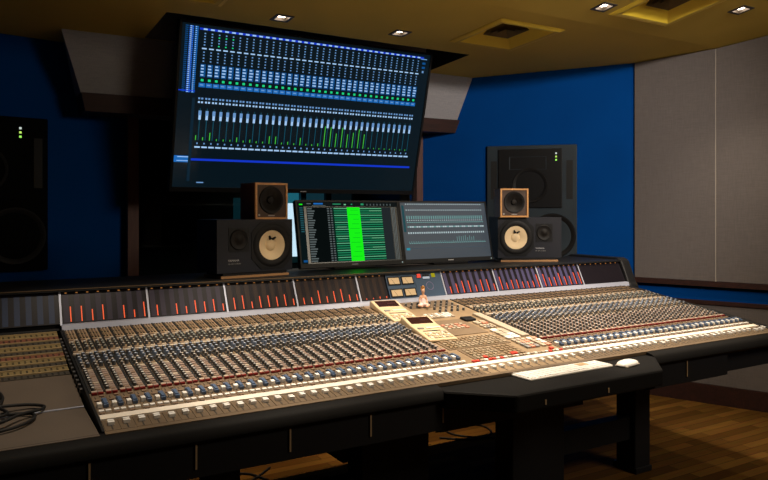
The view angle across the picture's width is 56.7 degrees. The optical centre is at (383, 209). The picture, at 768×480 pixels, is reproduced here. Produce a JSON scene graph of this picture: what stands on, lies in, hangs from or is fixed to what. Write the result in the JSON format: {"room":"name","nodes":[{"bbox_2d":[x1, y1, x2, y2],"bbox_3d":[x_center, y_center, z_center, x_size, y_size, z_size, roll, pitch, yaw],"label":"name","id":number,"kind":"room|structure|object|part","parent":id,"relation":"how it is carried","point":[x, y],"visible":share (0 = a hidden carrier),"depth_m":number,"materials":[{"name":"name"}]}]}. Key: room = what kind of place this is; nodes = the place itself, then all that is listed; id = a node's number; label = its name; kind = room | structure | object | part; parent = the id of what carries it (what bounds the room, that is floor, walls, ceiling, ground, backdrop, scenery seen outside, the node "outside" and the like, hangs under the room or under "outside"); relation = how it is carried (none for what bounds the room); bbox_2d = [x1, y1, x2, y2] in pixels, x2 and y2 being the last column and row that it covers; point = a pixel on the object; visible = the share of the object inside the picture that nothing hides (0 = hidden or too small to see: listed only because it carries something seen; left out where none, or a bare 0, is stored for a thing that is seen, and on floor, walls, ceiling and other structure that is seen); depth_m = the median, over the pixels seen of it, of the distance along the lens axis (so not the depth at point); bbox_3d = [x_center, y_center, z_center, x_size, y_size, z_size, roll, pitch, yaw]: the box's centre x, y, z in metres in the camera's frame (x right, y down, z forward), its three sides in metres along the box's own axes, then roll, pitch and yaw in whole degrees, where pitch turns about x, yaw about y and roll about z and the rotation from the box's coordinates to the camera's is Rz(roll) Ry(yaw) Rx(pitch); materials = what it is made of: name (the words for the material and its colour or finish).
{"room":"studio","nodes":[
{"label":"studio","id":0,"kind":"room"},
{"bbox_2d":[0,33,125,281],"bbox_3d":[-2.344,-0.010,3.887,1.819,2.620,0.100,0,0,-39],"label":"wall","id":1,"kind":"structure","parent":0,"point":[87,154],"depth_m":4.21,"materials":[{"name":"blue paint"}]},
{"bbox_2d":[0,116,47,271],"bbox_3d":[-2.196,-0.090,3.902,0.655,0.870,0.036,0,0,-39],"label":"loudspeaker","id":2,"kind":"object","parent":1,"relation":"attached to","point":[23,141],"visible":1,"depth_m":4.02,"materials":[{"name":"black paint"}]},
{"bbox_2d":[126,117,422,275],"bbox_3d":[-0.664,0.357,4.973,2.185,1.885,0.110,0,0,-31],"label":"window frame","id":3,"kind":"structure","parent":1,"relation":"in","point":[132,123],"depth_m":4.38,"materials":[{"name":"brown wood"}]},
{"bbox_2d":[61,12,471,119],"bbox_3d":[-0.636,-1.061,4.801,2.865,0.778,0.315,0,0,-31],"label":"ceiling soffit","id":4,"kind":"structure","parent":0,"point":[101,63],"depth_m":4.21,"materials":[{"name":"grey fabric"}]},
{"bbox_2d":[76,92,459,133],"bbox_3d":[-0.639,-0.626,4.848,2.682,0.117,0.270,0,0,-31],"label":"trim","id":5,"kind":"structure","parent":4,"relation":"attached to","point":[89,104],"depth_m":4.24,"materials":[{"name":"red wood"}]},
{"bbox_2d":[167,19,432,194],"bbox_3d":[-0.503,-0.584,4.508,1.685,0.953,0.429,0,0,-31],"label":"television","id":6,"kind":"object","parent":4,"relation":"attached to","point":[308,114],"visible":1,"depth_m":4.36,"materials":[{"name":"black plastic"}]},
{"bbox_2d":[139,119,408,275],"bbox_3d":[-1.814,-0.300,6.902,7.000,3.200,0.100,0,0,-31],"label":"wall","id":7,"kind":"structure","parent":0,"point":[167,219],"depth_m":6.70,"materials":[{"name":"black paint"}]},
{"bbox_2d":[233,193,358,262],"bbox_3d":[-0.884,0.080,7.355,1.380,0.920,0.080,0,0,-31],"label":"window","id":8,"kind":"structure","parent":7,"relation":"in","point":[291,196],"depth_m":7.35,"materials":[{"name":"teal glass"}]},
{"bbox_3d":[-0.920,0.080,7.357,1.320,0.800,0.010,0,0,-31],"label":"pane","id":9,"kind":"part","parent":8,"relation":"part of","materials":[{"name":"black"}]},
{"bbox_2d":[288,203,296,256],"bbox_3d":[-1.010,0.205,7.303,0.290,0.550,0.010,0,0,-31],"label":"blind","id":10,"kind":"object","parent":8,"relation":"attached to","point":[290,205],"depth_m":7.34,"materials":[{"name":"white"}]},
{"bbox_2d":[0,0,716,77],"bbox_3d":[-0.263,-1.168,4.322,8.400,0.384,1.820,0,0,-31],"label":"ceiling","id":11,"kind":"structure","parent":0,"point":[432,24],"depth_m":4.00,"materials":[{"name":"paint"}]},
{"bbox_2d":[179,0,226,6],"bbox_3d":[-0.923,-1.115,3.313,0.494,0.157,0.493,0,0,-31],"label":"ceiling vent","id":12,"kind":"object","parent":11,"relation":"in","point":[219,3],"visible":1,"depth_m":3.56,"materials":[{"name":"yellow"}]},
{"bbox_2d":[269,14,294,22],"bbox_3d":[-0.555,-1.074,3.869,0.104,0.073,0.104,0,0,-31],"label":"recessed light","id":13,"kind":"object","parent":11,"relation":"in","point":[278,17],"visible":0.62,"depth_m":3.89,"materials":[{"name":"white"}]},
{"bbox_2d":[388,29,411,36],"bbox_3d":[0.094,-1.077,4.208,0.104,0.073,0.104,0,0,-31],"label":"recessed light","id":14,"kind":"object","parent":11,"relation":"in","point":[401,33],"visible":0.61,"depth_m":4.22,"materials":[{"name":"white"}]},
{"bbox_2d":[449,18,564,50],"bbox_3d":[0.743,-1.115,4.326,0.494,0.157,0.493,0,0,-31],"label":"ceiling vent","id":15,"kind":"object","parent":11,"relation":"in","point":[502,34],"visible":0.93,"depth_m":4.37,"materials":[{"name":"yellow"}]},
{"bbox_2d":[190,395,767,479],"bbox_3d":[0.530,1.360,3.002,8.400,0.120,9.800,0,0,-31],"label":"floor","id":16,"kind":"structure","parent":0,"point":[690,440],"depth_m":3.81,"materials":[{"name":"brown wood"}]},
{"bbox_2d":[240,466,270,479],"bbox_3d":[-0.698,1.294,3.422,0.378,0.010,0.188,0,0,-31],"label":"cable","id":17,"kind":"object","parent":16,"relation":"on","point":[269,467],"visible":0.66,"depth_m":3.47,"materials":[{"name":"black rubber"}]},
{"bbox_2d":[0,254,767,479],"bbox_3d":[0.090,0.794,3.035,3.737,1.012,1.651,0,0,-31],"label":"mixing console","id":18,"kind":"object","parent":16,"relation":"on","point":[187,376],"visible":1,"depth_m":2.66,"materials":[{"name":"black metal"}]},
{"bbox_2d":[0,392,45,432],"bbox_3d":[-1.126,0.537,2.031,0.276,0.078,0.502,0,0,-31],"label":"cable","id":19,"kind":"object","parent":18,"relation":"on","point":[13,415],"visible":1,"depth_m":1.96,"materials":[{"name":"black rubber"}]},
{"bbox_3d":[-1.359,0.370,2.600,0.312,0.121,0.068,0,0,-31],"label":"meter panel","id":20,"kind":"part","parent":18,"relation":"part of","materials":[{"name":"clear glass"}]},
{"bbox_2d":[0,374,82,412],"bbox_3d":[-1.150,0.561,2.067,0.478,0.056,0.271,0,0,-31],"label":"shelf","id":21,"kind":"object","parent":18,"relation":"attached to","point":[59,392],"depth_m":2.15,"materials":[{"name":"grey"}]},
{"bbox_2d":[0,407,99,451],"bbox_3d":[-1.010,0.585,1.835,0.478,0.022,0.272,0,0,-31],"label":"shelf","id":22,"kind":"object","parent":18,"relation":"attached to","point":[53,427],"depth_m":1.88,"materials":[{"name":"grey"}]},
{"bbox_3d":[-1.085,0.370,2.765,0.312,0.121,0.068,0,0,-31],"label":"meter panel","id":23,"kind":"part","parent":18,"relation":"part of","materials":[{"name":"clear glass"}]},
{"bbox_3d":[-0.811,0.370,2.929,0.312,0.121,0.068,0,0,-31],"label":"meter panel","id":24,"kind":"part","parent":18,"relation":"part of","materials":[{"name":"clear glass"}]},
{"bbox_3d":[-0.574,1.013,2.479,0.110,0.550,0.120,0,0,-31],"label":"leg","id":25,"kind":"part","parent":18,"relation":"part of","materials":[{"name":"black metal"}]},
{"bbox_3d":[-0.683,0.302,3.020,2.260,0.003,0.006,0,0,-31],"label":"bridge edge trim","id":26,"kind":"part","parent":18,"relation":"part of","materials":[{"name":"brown"}]},
{"bbox_3d":[-0.481,0.612,1.984,1.540,0.056,0.073,0,0,-31],"label":"armrest","id":27,"kind":"part","parent":18,"relation":"part of","materials":[{"name":"black leather"}]},
{"bbox_2d":[204,270,288,278],"bbox_3d":[-0.627,0.288,3.253,0.340,0.022,0.174,0,0,-39],"label":"pad","id":28,"kind":"object","parent":18,"relation":"on","point":[277,272],"visible":0.75,"depth_m":3.17,"materials":[{"name":"brown wood"}]},
{"bbox_2d":[197,219,291,273],"bbox_3d":[-0.632,0.160,3.259,0.378,0.234,0.213,0,0,-39],"label":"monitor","id":29,"kind":"object","parent":28,"relation":"on","point":[224,246],"visible":1,"depth_m":3.17,"materials":[{"name":"black plastic"}]},
{"bbox_2d":[240,182,287,218],"bbox_3d":[-0.556,-0.041,3.296,0.165,0.165,0.150,0,0,-38],"label":"speaker","id":30,"kind":"object","parent":29,"relation":"on","point":[257,200],"visible":1,"depth_m":3.25},
{"bbox_3d":[-0.509,0.160,3.236,0.212,0.212,0.012,0,0,-39],"label":"woofer frame","id":31,"kind":"part","parent":29,"relation":"part of","materials":[{"name":"black plastic"}]},
{"bbox_3d":[-0.536,0.370,3.094,0.312,0.121,0.068,0,0,-31],"label":"meter panel","id":32,"kind":"part","parent":18,"relation":"part of","materials":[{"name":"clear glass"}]},
{"bbox_3d":[-0.262,0.370,3.259,0.312,0.121,0.068,0,0,-31],"label":"meter panel","id":33,"kind":"part","parent":18,"relation":"part of","materials":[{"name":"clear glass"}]},
{"bbox_3d":[0.126,0.438,3.440,3.091,0.024,0.031,0,0,-31],"label":"bridge rail","id":34,"kind":"part","parent":18,"relation":"part of","materials":[{"name":"silver metal"}]},
{"bbox_2d":[293,200,404,268],"bbox_3d":[-0.191,0.125,3.718,0.606,0.350,0.170,0,0,-31],"label":"computer monitor","id":35,"kind":"object","parent":18,"relation":"on","point":[331,234],"visible":1,"depth_m":3.66,"materials":[{"name":"black plastic"}]},
{"bbox_3d":[-0.057,0.370,3.382,0.150,0.121,0.068,0,0,-31],"label":"meter panel","id":36,"kind":"part","parent":18,"relation":"part of","materials":[{"name":"clear glass"}]},
{"bbox_3d":[0.018,1.013,2.834,0.310,0.550,0.120,0,0,-31],"label":"leg","id":37,"kind":"part","parent":18,"relation":"part of","materials":[{"name":"black metal"}]},
{"bbox_2d":[370,300,416,322],"bbox_3d":[0.047,0.452,3.190,0.132,0.068,0.256,0,0,-26],"label":"controller","id":38,"kind":"object","parent":18,"relation":"on","point":[392,309],"visible":0.88,"depth_m":3.19,"materials":[{"name":"beige plastic"}]},
{"bbox_3d":[0.084,0.372,3.466,0.162,0.125,0.071,0,0,-31],"label":"meter panel","id":39,"kind":"part","parent":18,"relation":"part of","materials":[{"name":"blue"}]},
{"bbox_2d":[418,286,429,306],"bbox_3d":[0.185,0.405,3.340,0.057,0.098,0.057,0,0,-6],"label":"figurine","id":40,"kind":"object","parent":18,"relation":"on","point":[422,297],"visible":1,"depth_m":3.35,"materials":[{"name":"brown ceramic"}]},
{"bbox_2d":[401,316,457,341],"bbox_3d":[0.184,0.493,2.961,0.132,0.068,0.256,0,0,-26],"label":"controller","id":41,"kind":"object","parent":18,"relation":"on","point":[425,327],"visible":0.98,"depth_m":2.95,"materials":[{"name":"beige plastic"}]},
{"bbox_3d":[0.224,0.372,3.549,0.161,0.125,0.071,0,0,-31],"label":"talkback panel","id":42,"kind":"part","parent":18,"relation":"part of","materials":[{"name":"blue metal"}]},
{"bbox_2d":[398,201,492,264],"bbox_3d":[0.330,0.125,4.031,0.606,0.350,0.170,0,0,-31],"label":"computer monitor","id":43,"kind":"object","parent":18,"relation":"on","point":[433,232],"visible":1,"depth_m":3.98,"materials":[{"name":"black plastic"}]},
{"bbox_3d":[0.439,0.370,3.680,0.328,0.121,0.068,0,0,-31],"label":"meter panel","id":44,"kind":"part","parent":18,"relation":"part of","materials":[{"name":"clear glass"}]},
{"bbox_3d":[0.342,0.518,3.041,0.490,0.148,0.911,0,0,-31],"label":"master panel","id":45,"kind":"part","parent":18,"relation":"part of","materials":[{"name":"beige metal"}]},
{"bbox_3d":[0.716,0.370,3.847,0.302,0.121,0.068,0,0,-31],"label":"meter panel","id":46,"kind":"part","parent":18,"relation":"part of","materials":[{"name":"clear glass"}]},
{"bbox_2d":[493,257,557,261],"bbox_3d":[0.834,0.288,4.203,0.340,0.022,0.174,0,0,-6],"label":"pad","id":47,"kind":"object","parent":18,"relation":"on","point":[495,258],"visible":0.75,"depth_m":4.12,"materials":[{"name":"brown wood"}]},
{"bbox_2d":[489,217,560,257],"bbox_3d":[0.835,0.160,4.211,0.378,0.234,0.213,0,0,-6],"label":"monitor","id":48,"kind":"object","parent":47,"relation":"on","point":[511,237],"visible":1,"depth_m":4.12,"materials":[{"name":"black plastic"}]},
{"bbox_2d":[494,188,528,216],"bbox_3d":[0.742,-0.041,4.159,0.165,0.165,0.150,0,0,-6],"label":"speaker","id":49,"kind":"object","parent":48,"relation":"on","point":[508,202],"visible":1,"depth_m":4.09},
{"bbox_3d":[0.763,0.160,4.108,0.212,0.212,0.012,0,0,-6],"label":"woofer frame","id":50,"kind":"part","parent":48,"relation":"part of","materials":[{"name":"black plastic"}]},
{"bbox_3d":[0.661,1.013,3.220,0.310,0.550,0.120,0,0,-31],"label":"leg","id":51,"kind":"part","parent":18,"relation":"part of","materials":[{"name":"black metal"}]},
{"bbox_2d":[440,355,662,413],"bbox_3d":[0.677,0.629,2.582,1.060,0.062,0.240,0,0,-31],"label":"shelf","id":52,"kind":"object","parent":18,"relation":"attached to","point":[499,391],"depth_m":2.45,"materials":[{"name":"black plastic"}]},
{"bbox_3d":[0.987,0.370,4.010,0.315,0.121,0.068,0,0,-31],"label":"meter panel","id":53,"kind":"part","parent":18,"relation":"part of","materials":[{"name":"clear glass"}]},
{"bbox_2d":[512,360,612,380],"bbox_3d":[0.661,0.592,2.643,0.430,0.011,0.115,0,0,-33],"label":"keyboard","id":54,"kind":"object","parent":18,"relation":"on","point":[537,374],"visible":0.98,"depth_m":2.60,"materials":[{"name":"white plastic"}]},
{"bbox_3d":[1.277,0.370,4.184,0.344,0.121,0.068,0,0,-31],"label":"meter panel","id":55,"kind":"part","parent":18,"relation":"part of","materials":[{"name":"clear glass"}]},
{"bbox_2d":[615,359,639,367],"bbox_3d":[0.938,0.588,2.739,0.112,0.020,0.060,0,0,-43],"label":"computer mouse","id":56,"kind":"object","parent":18,"relation":"on","point":[626,363],"visible":1,"depth_m":2.71,"materials":[{"name":"white plastic"}]},
{"bbox_3d":[1.252,1.013,3.576,0.110,0.550,0.120,0,0,-31],"label":"leg","id":57,"kind":"part","parent":18,"relation":"part of","materials":[{"name":"black metal"}]},
{"bbox_3d":[1.516,0.612,3.184,1.000,0.056,0.073,0,0,-31],"label":"armrest","id":58,"kind":"part","parent":18,"relation":"part of","materials":[{"name":"black leather"}]},
{"bbox_2d":[439,425,494,439],"bbox_3d":[0.539,1.294,4.161,0.494,0.010,0.285,0,0,-12],"label":"cable","id":59,"kind":"object","parent":16,"relation":"on","point":[489,429],"visible":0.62,"depth_m":4.04,"materials":[{"name":"black rubber"}]},
{"bbox_2d":[410,63,634,277],"bbox_3d":[1.027,-0.010,5.360,1.681,2.620,0.100,0,0,15],"label":"wall","id":60,"kind":"structure","parent":0,"point":[590,108],"depth_m":5.22,"materials":[{"name":"blue paint"}]},
{"bbox_2d":[487,144,576,257],"bbox_3d":[1.091,-0.045,5.269,0.655,0.870,0.036,0,0,15],"label":"loudspeaker","id":61,"kind":"object","parent":60,"relation":"attached to","point":[549,172],"visible":0.49,"depth_m":5.24,"materials":[{"name":"black plastic"}]},
{"bbox_2d":[469,0,767,47],"bbox_3d":[1.629,-1.500,1.171,8.400,0.830,5.530,0,0,-31],"label":"ceiling","id":62,"kind":"structure","parent":0,"point":[713,26],"depth_m":4.18,"materials":[{"name":"paint"}]},
{"bbox_2d":[590,2,617,11],"bbox_3d":[1.208,-1.144,3.905,0.104,0.080,0.104,0,0,-31],"label":"recessed light","id":63,"kind":"object","parent":62,"relation":"in","point":[604,6],"visible":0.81,"depth_m":3.92,"materials":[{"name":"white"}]},
{"bbox_2d":[609,0,725,25],"bbox_3d":[1.595,-1.191,3.956,0.494,0.187,0.440,0,0,-31],"label":"ceiling vent","id":64,"kind":"object","parent":62,"relation":"in","point":[658,12],"visible":1,"depth_m":4.04,"materials":[{"name":"yellow"}]},
{"bbox_2d":[727,5,754,14],"bbox_3d":[2.061,-1.185,4.105,0.104,0.080,0.104,0,0,-31],"label":"recessed light","id":65,"kind":"object","parent":62,"relation":"in","point":[742,9],"visible":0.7,"depth_m":4.12,"materials":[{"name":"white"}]},
{"bbox_2d":[637,282,767,304],"bbox_3d":[4.383,-0.400,3.200,6.400,3.400,0.100,0,0,37],"label":"wall","id":66,"kind":"structure","parent":0,"point":[753,296],"depth_m":4.80,"materials":[{"name":"blue paint"}]},
{"bbox_2d":[635,49,714,281],"bbox_3d":[2.010,-0.300,4.929,0.536,1.560,0.020,0,0,37],"label":"acoustic panel","id":67,"kind":"object","parent":66,"relation":"attached to","point":[675,95],"visible":1,"depth_m":4.92,"materials":[{"name":"grey fabric"}]},
{"bbox_2d":[635,277,767,289],"bbox_3d":[2.712,0.497,4.390,2.300,0.035,0.028,0,0,37],"label":"trim","id":68,"kind":"structure","parent":66,"relation":"attached to","point":[637,279],"depth_m":4.80,"materials":[{"name":"red wood"}]},
{"bbox_2d":[650,382,767,412],"bbox_3d":[2.711,1.238,4.388,2.300,0.125,0.032,0,0,37],"label":"baseboard","id":69,"kind":"structure","parent":66,"relation":"attached to","point":[690,391],"depth_m":4.74,"materials":[{"name":"red wood"}]},
{"bbox_2d":[715,49,715,281],"bbox_3d":[2.225,-0.299,4.765,0.006,1.558,0.022,0,0,37],"label":"trim","id":70,"kind":"structure","parent":66,"relation":"attached to","point":[715,49],"depth_m":4.76,"materials":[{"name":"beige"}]},
{"bbox_2d":[675,298,767,308],"bbox_3d":[2.712,0.623,4.390,2.300,0.025,0.028,0,0,37],"label":"trim","id":71,"kind":"structure","parent":66,"relation":"attached to","point":[709,302],"depth_m":4.71,"materials":[{"name":"red wood"}]},
{"bbox_2d":[692,303,767,392],"bbox_3d":[2.713,0.905,4.394,2.304,0.540,0.020,0,0,37],"label":"acoustic panel","id":72,"kind":"object","parent":66,"relation":"attached to","point":[754,378],"visible":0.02,"depth_m":4.65,"materials":[{"name":"grey fabric"}]},
{"bbox_2d":[716,35,767,284],"bbox_3d":[2.929,-0.422,4.230,1.762,1.805,0.020,0,0,37],"label":"acoustic panel","id":73,"kind":"object","parent":66,"relation":"attached to","point":[742,67],"visible":1,"depth_m":4.66,"materials":[{"name":"grey fabric"}]}
]}

